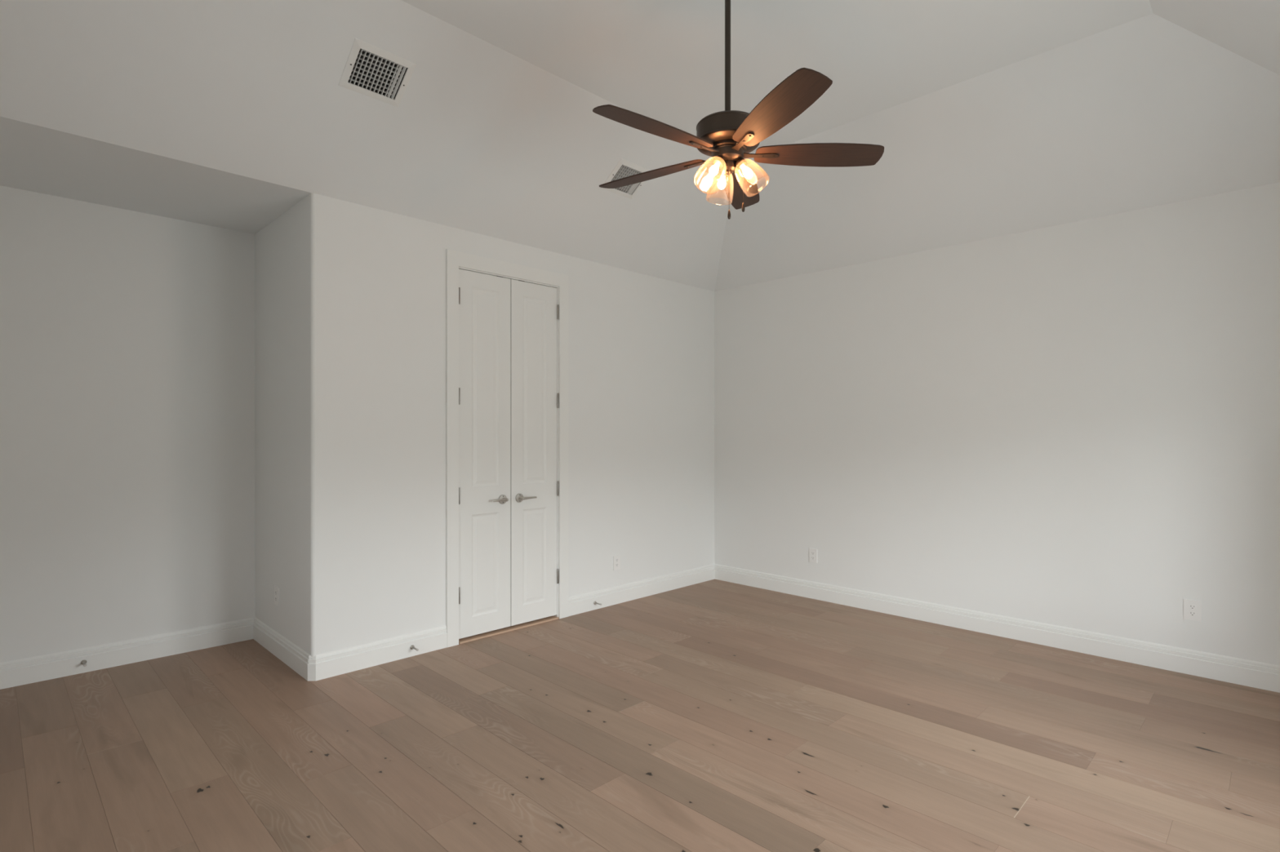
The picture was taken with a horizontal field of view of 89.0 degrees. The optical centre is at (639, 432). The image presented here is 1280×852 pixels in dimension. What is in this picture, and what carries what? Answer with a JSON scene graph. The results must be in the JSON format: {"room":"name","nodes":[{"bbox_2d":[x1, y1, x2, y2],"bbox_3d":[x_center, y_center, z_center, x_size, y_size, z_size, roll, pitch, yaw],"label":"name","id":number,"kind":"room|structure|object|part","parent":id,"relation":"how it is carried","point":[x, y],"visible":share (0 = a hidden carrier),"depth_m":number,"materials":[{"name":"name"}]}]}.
{"room":"empty bedroom","nodes":[
{"label":"empty bedroom","id":0,"kind":"room"},
{"bbox_2d":[0,185,254,662],"bbox_3d":[-3.273,0.025,3.879,0.140,2.750,2.070,0,0,45],"label":"wall","id":1,"kind":"structure","parent":0,"point":[127,337],"depth_m":3.92,"materials":[{"name":"paint"}]},
{"bbox_2d":[80,660,86,666],"bbox_3d":[-3.210,1.338,3.764,0.081,0.027,0.027,0,0,45],"label":"door stop","id":2,"kind":"object","parent":1,"relation":"attached to","point":[83,662],"visible":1,"depth_m":3.78,"materials":[{"name":"silver metal"}]},
{"bbox_2d":[0,617,254,689],"bbox_3d":[-3.233,1.329,3.809,0.015,0.142,1.749,0,0,45],"label":"baseboard","id":3,"kind":"structure","parent":1,"relation":"attached to","point":[25,671],"depth_m":3.91,"materials":[{"name":"wood"}]},
{"bbox_2d":[254,193,344,659],"bbox_3d":[-2.171,0.025,4.114,1.090,2.750,0.181,0,0,45],"label":"wall","id":4,"kind":"structure","parent":0,"point":[300,255],"depth_m":3.79,"materials":[{"name":"paint"}]},
{"bbox_2d":[274,586,279,606],"bbox_3d":[-2.285,1.028,4.094,0.072,0.116,0.008,0,0,45],"label":"wall outlet","id":5,"kind":"object","parent":4,"relation":"attached to","point":[276,588],"visible":1,"depth_m":4.08,"materials":[{"name":"plastic"}]},
{"bbox_2d":[253,617,315,681],"bbox_3d":[-2.226,1.329,4.048,1.105,0.142,0.039,0,0,45],"label":"baseboard","id":6,"kind":"structure","parent":4,"relation":"attached to","point":[287,652],"depth_m":3.94,"materials":[{"name":"wood"}]},
{"bbox_2d":[344,200,714,648],"bbox_3d":[-0.504,0.025,5.115,0.140,2.750,3.590,0,0,45],"label":"wall","id":7,"kind":"structure","parent":0,"point":[641,347],"depth_m":4.76,"materials":[{"name":"paint"}]},
{"bbox_2d":[315,625,447,680],"bbox_3d":[-1.546,1.329,3.958,0.015,0.142,0.807,0,0,45],"label":"baseboard","id":8,"kind":"structure","parent":7,"relation":"attached to","point":[339,662],"depth_m":3.92,"materials":[{"name":"wood"}]},
{"bbox_2d":[409,644,418,651],"bbox_3d":[-1.396,1.342,4.041,0.081,0.027,0.027,0,0,45],"label":"door stop","id":9,"kind":"object","parent":7,"relation":"attached to","point":[412,646],"visible":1,"depth_m":4.06,"materials":[{"name":"silver metal"}]},
{"bbox_2d":[458,268,510,639],"bbox_3d":[-1.049,0.140,4.462,0.109,2.462,0.434,0,0,45],"label":"door","id":10,"kind":"structure","parent":7,"relation":"in","point":[484,300],"depth_m":4.46,"materials":[{"name":"wood"}]},
{"bbox_3d":[-1.071,-0.306,4.476,0.034,1.352,0.210,0,0,45],"label":"raised panel","id":11,"kind":"part","parent":10,"relation":"part of","materials":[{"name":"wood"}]},
{"bbox_3d":[-1.071,0.900,4.476,0.034,0.690,0.210,0,0,45],"label":"raised panel","id":12,"kind":"part","parent":10,"relation":"part of","materials":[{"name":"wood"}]},
{"bbox_3d":[-0.974,0.468,4.499,0.055,0.023,0.124,0,0,45],"label":"lever","id":13,"kind":"part","parent":10,"relation":"part of","materials":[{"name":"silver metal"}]},
{"bbox_2d":[445,248,568,647],"bbox_3d":[-0.954,0.103,4.649,0.158,2.594,1.007,0,0,45],"label":"door frame","id":14,"kind":"structure","parent":7,"relation":"attached to","point":[455,260],"depth_m":4.33,"materials":[{"name":"wood"}]},
{"bbox_2d":[510,279,559,626],"bbox_3d":[-0.756,0.140,4.749,0.099,2.462,0.414,0,0,45],"label":"door","id":15,"kind":"structure","parent":7,"relation":"in","point":[533,307],"depth_m":4.74,"materials":[{"name":"wood"}]},
{"bbox_3d":[-0.803,0.468,4.670,0.055,0.023,0.124,0,0,45],"label":"lever","id":16,"kind":"part","parent":15,"relation":"part of","materials":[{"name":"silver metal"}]},
{"bbox_3d":[-0.780,-0.306,4.767,0.034,1.352,0.210,0,0,45],"label":"raised panel","id":17,"kind":"part","parent":15,"relation":"part of","materials":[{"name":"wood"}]},
{"bbox_3d":[-0.780,0.900,4.767,0.034,0.690,0.210,0,0,45],"label":"raised panel","id":18,"kind":"part","parent":15,"relation":"part of","materials":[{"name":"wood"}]},
{"bbox_2d":[613,555,620,570],"bbox_3d":[-0.190,1.065,5.325,0.008,0.116,0.072,0,0,45],"label":"wall outlet","id":19,"kind":"object","parent":7,"relation":"attached to","point":[616,559],"visible":1,"depth_m":5.32,"materials":[{"name":"plastic"}]},
{"bbox_2d":[568,564,715,616],"bbox_3d":[0.084,1.329,5.595,0.015,0.142,1.799,0,0,45],"label":"baseboard","id":20,"kind":"structure","parent":7,"relation":"attached to","point":[582,603],"depth_m":5.48,"materials":[{"name":"wood"}]},
{"bbox_2d":[0,0,1279,291],"bbox_3d":[-0.001,-1.731,3.153,5.521,0.761,5.442,0,0,45],"label":"ceiling","id":21,"kind":"structure","parent":0,"point":[991,118],"depth_m":3.51,"materials":[{"name":"paint"}]},
{"bbox_2d":[338,37,416,106],"bbox_3d":[-1.328,-1.831,3.283,0.240,0.210,0.308,0,0,45],"label":"ceiling vent","id":22,"kind":"object","parent":21,"relation":"in","point":[370,70],"visible":0.97,"depth_m":3.29,"materials":[{"name":"metal"}]},
{"bbox_2d":[600,158,650,199],"bbox_3d":[-0.102,-1.803,4.572,0.240,0.210,0.308,0,0,45],"label":"ceiling vent","id":23,"kind":"object","parent":21,"relation":"in","point":[624,168],"visible":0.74,"depth_m":4.53,"materials":[{"name":"metal"}]},
{"bbox_2d":[592,0,884,219],"bbox_3d":[0.339,-1.458,2.776,1.268,1.116,1.260,0,0,45],"label":"ceiling fan","id":24,"kind":"object","parent":21,"relation":"hanging from","point":[728,136],"visible":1,"depth_m":2.72,"materials":[{"name":"brown wood"}]},
{"bbox_3d":[0.053,-1.189,3.004,0.546,0.006,0.153,0,13,35],"label":"blade","id":25,"kind":"part","parent":24,"relation":"part of","materials":[{"name":"brown wood"}]},
{"bbox_3d":[0.064,-1.189,2.545,0.546,0.006,0.153,0,13,-37],"label":"blade","id":26,"kind":"part","parent":24,"relation":"part of","materials":[{"name":"brown wood"}]},
{"bbox_3d":[0.312,-1.103,2.729,0.038,0.060,0.051,0,0,45],"label":"bulb","id":27,"kind":"part","parent":24,"relation":"part of","materials":[{"name":"white glass"}]},
{"bbox_3d":[0.361,-1.103,2.864,0.047,0.060,0.041,0,0,45],"label":"bulb","id":28,"kind":"part","parent":24,"relation":"part of","materials":[{"name":"white glass"}]},
{"bbox_3d":[0.376,-0.920,2.748,0.013,0.041,0.013,0,0,45],"label":"pull knob","id":29,"kind":"part","parent":24,"relation":"part of","materials":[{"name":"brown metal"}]},
{"bbox_3d":[0.487,-1.189,3.156,0.153,0.006,0.546,-14,-4,16],"label":"blade","id":30,"kind":"part","parent":24,"relation":"part of","materials":[{"name":"brown wood"}]},
{"bbox_3d":[0.437,-0.953,2.753,0.013,0.041,0.013,0,0,45],"label":"pull knob","id":31,"kind":"part","parent":24,"relation":"part of","materials":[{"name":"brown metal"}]},
{"bbox_3d":[0.454,-1.103,2.755,0.049,0.060,0.038,0,0,45],"label":"bulb","id":32,"kind":"part","parent":24,"relation":"part of","materials":[{"name":"white glass"}]},
{"bbox_3d":[0.504,-1.189,2.413,0.153,0.006,0.546,14,-5,-19],"label":"blade","id":33,"kind":"part","parent":24,"relation":"part of","materials":[{"name":"brown wood"}]},
{"bbox_3d":[0.766,-1.189,2.790,0.546,0.006,0.153,0,-13,-1],"label":"blade","id":34,"kind":"part","parent":24,"relation":"part of","materials":[{"name":"brown wood"}]},
{"bbox_2d":[0,579,1279,851],"bbox_3d":[-0.033,1.460,3.185,5.950,0.120,5.780,0,0,45],"label":"floor","id":35,"kind":"structure","parent":0,"point":[713,715],"depth_m":2.87,"materials":[{"name":"brown wood"}]},
{"bbox_2d":[458,616,558,644],"bbox_3d":[-0.955,1.393,4.650,0.156,0.012,0.821,0,0,45],"label":"threshold","id":36,"kind":"object","parent":35,"relation":"on","point":[461,641],"visible":0.43,"depth_m":4.58,"materials":[{"name":"brown wood"}]},
{"bbox_2d":[714,182,1279,666],"bbox_3d":[2.371,0.025,4.686,4.540,2.750,0.140,0,0,45],"label":"wall","id":37,"kind":"structure","parent":0,"point":[1076,425],"depth_m":4.35,"materials":[{"name":"paint"}]},
{"bbox_2d":[808,548,817,563],"bbox_3d":[1.460,1.038,5.489,0.072,0.116,0.008,0,0,45],"label":"wall outlet","id":38,"kind":"object","parent":37,"relation":"attached to","point":[812,552],"visible":1,"depth_m":5.48,"materials":[{"name":"plastic"}]},
{"bbox_2d":[714,564,1279,693],"bbox_3d":[2.267,1.329,4.680,4.400,0.142,0.015,0,0,45],"label":"baseboard","id":39,"kind":"structure","parent":37,"relation":"attached to","point":[1255,674],"depth_m":4.32,"materials":[{"name":"wood"}]},
{"bbox_2d":[1183,599,1201,622],"bbox_3d":[3.193,1.028,3.763,0.080,0.116,0.008,0,0,45],"label":"wall outlet","id":40,"kind":"object","parent":37,"relation":"attached to","point":[1192,609],"visible":1,"depth_m":3.76,"materials":[{"name":"plastic"}]},
{"bbox_2d":[1188,611,1195,616],"bbox_3d":[3.191,1.048,3.761,0.033,0.027,0.002,0,0,45],"label":"socket","id":41,"kind":"object","parent":40,"relation":"attached to","point":[1190,613],"depth_m":3.76,"materials":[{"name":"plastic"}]},
{"bbox_2d":[1188,604,1195,609],"bbox_3d":[3.191,1.008,3.761,0.033,0.027,0.002,0,0,45],"label":"socket","id":42,"kind":"object","parent":40,"relation":"attached to","point":[1190,606],"depth_m":3.76,"materials":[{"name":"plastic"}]}
]}

